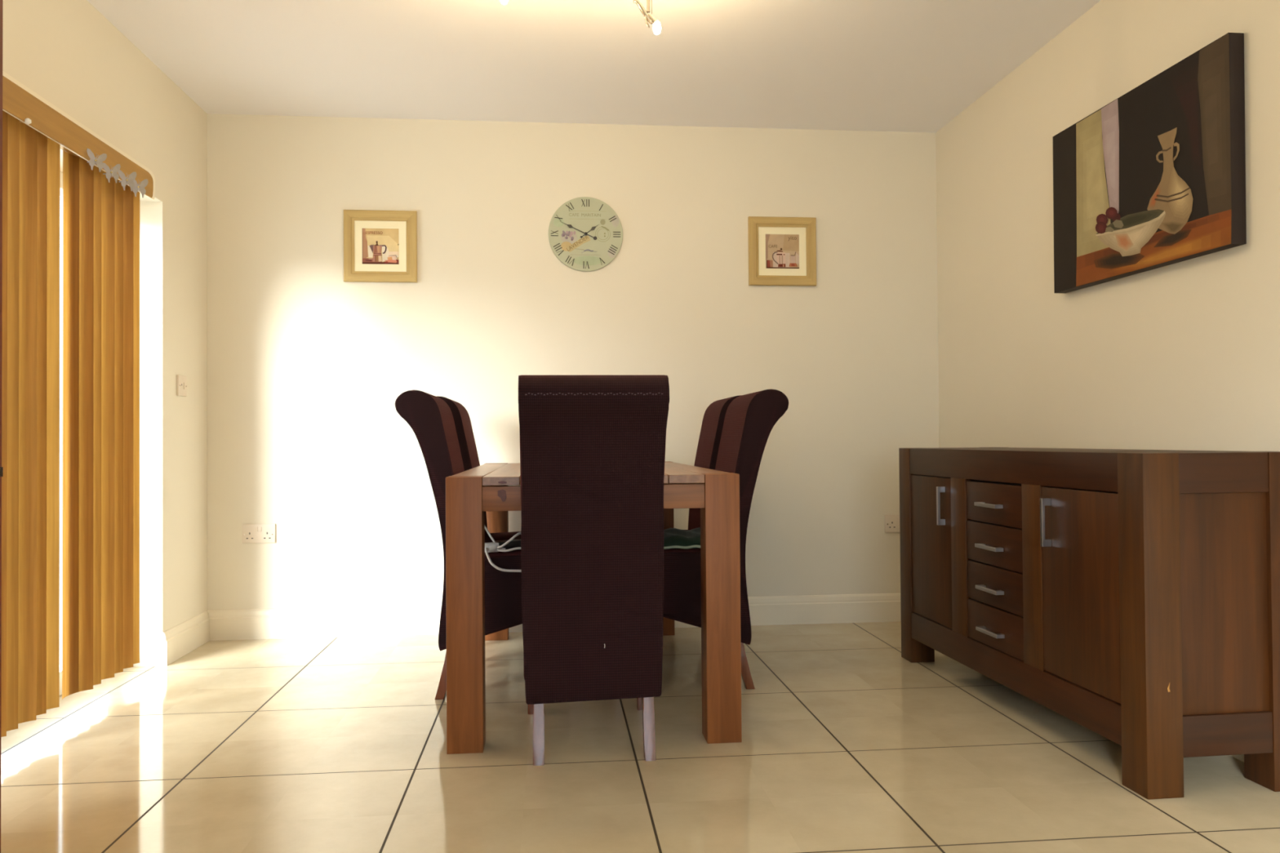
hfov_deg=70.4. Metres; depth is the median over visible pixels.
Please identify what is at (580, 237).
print
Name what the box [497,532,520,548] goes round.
cable
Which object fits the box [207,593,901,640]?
baseboard
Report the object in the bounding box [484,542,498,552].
plug adapter
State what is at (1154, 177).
canvas painting
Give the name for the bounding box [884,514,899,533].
socket
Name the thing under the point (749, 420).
dining chair
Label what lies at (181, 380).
wall switch
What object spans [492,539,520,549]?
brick
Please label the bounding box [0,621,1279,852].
floor
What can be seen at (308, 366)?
wall
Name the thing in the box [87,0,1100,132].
ceiling
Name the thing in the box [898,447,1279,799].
sideboard
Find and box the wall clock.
[548,196,622,271]
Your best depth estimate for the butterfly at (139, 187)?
3.24 m
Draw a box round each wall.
[2,0,207,666]
[207,113,939,609]
[935,0,1279,451]
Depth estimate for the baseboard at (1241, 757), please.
2.47 m
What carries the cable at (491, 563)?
on the dining chair at (429, 416)
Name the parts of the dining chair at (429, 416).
backrest, leg, seat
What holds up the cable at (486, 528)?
on the dining chair at (429, 416)
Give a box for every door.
[0,0,3,852]
[59,171,62,695]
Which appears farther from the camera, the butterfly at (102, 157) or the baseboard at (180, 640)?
the baseboard at (180, 640)
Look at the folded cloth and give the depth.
3.22 m
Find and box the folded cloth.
[663,527,700,549]
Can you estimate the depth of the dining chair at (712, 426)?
3.76 m
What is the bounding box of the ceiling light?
[500,0,661,34]
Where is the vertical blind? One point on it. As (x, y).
(100, 492)
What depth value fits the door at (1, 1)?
1.13 m
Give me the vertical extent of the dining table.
0.783 m
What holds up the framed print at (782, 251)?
attached to the wall at (308, 366)
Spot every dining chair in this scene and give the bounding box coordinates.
[395,390,522,699]
[435,395,520,542]
[518,374,669,765]
[663,389,788,689]
[663,395,741,530]
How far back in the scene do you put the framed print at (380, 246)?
4.16 m
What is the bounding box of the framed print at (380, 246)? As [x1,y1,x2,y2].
[343,209,417,282]
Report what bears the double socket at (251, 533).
attached to the wall at (308, 366)
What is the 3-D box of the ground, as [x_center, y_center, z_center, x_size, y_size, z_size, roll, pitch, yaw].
[-0.891,1.013,-1.106,30.000,0.130,30.000,0,-1,-6]
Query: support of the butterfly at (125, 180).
attached to the vertical blind
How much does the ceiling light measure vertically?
0.244 m
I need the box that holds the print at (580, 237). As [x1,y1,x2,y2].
[553,210,618,265]
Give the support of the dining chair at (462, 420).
on the floor
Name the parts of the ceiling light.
bulb, rod, bulb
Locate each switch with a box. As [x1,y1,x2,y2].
[176,374,186,396]
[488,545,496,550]
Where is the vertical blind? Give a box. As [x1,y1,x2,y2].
[0,71,155,737]
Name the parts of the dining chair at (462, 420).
backrest, seat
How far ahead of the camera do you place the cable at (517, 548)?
3.12 m
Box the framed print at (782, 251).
[747,216,816,286]
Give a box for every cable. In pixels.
[484,525,505,549]
[484,547,520,572]
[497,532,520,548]
[497,546,520,551]
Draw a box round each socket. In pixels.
[241,524,275,543]
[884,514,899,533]
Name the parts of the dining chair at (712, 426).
backrest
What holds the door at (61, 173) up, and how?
in the wall at (67, 52)
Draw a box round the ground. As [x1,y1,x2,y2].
[59,509,62,664]
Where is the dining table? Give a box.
[445,461,742,754]
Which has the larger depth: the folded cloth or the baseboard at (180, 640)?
the baseboard at (180, 640)
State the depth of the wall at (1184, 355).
3.13 m
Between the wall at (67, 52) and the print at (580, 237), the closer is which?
the wall at (67, 52)
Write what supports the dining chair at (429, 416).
on the floor
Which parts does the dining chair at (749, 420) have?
seat, leg, backrest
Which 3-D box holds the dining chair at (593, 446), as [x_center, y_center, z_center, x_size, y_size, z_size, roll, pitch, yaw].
[-0.146,0.395,2.682,0.409,1.060,0.637,0,-1,-6]
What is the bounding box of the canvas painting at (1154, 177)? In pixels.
[1053,31,1246,293]
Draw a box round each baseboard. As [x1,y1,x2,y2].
[162,610,209,666]
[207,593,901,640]
[1229,754,1244,762]
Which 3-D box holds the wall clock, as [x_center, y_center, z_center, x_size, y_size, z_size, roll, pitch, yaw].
[-0.254,-0.902,4.250,0.349,0.349,0.020,0,-1,-6]
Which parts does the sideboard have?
leg, door, handle, handle, handle, handle, handle, drawer, drawer, drawer, drawer, rail, rail, handle, door, panel, rail, leg, rail, panel, rail, leg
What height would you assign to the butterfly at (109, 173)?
0.068 m

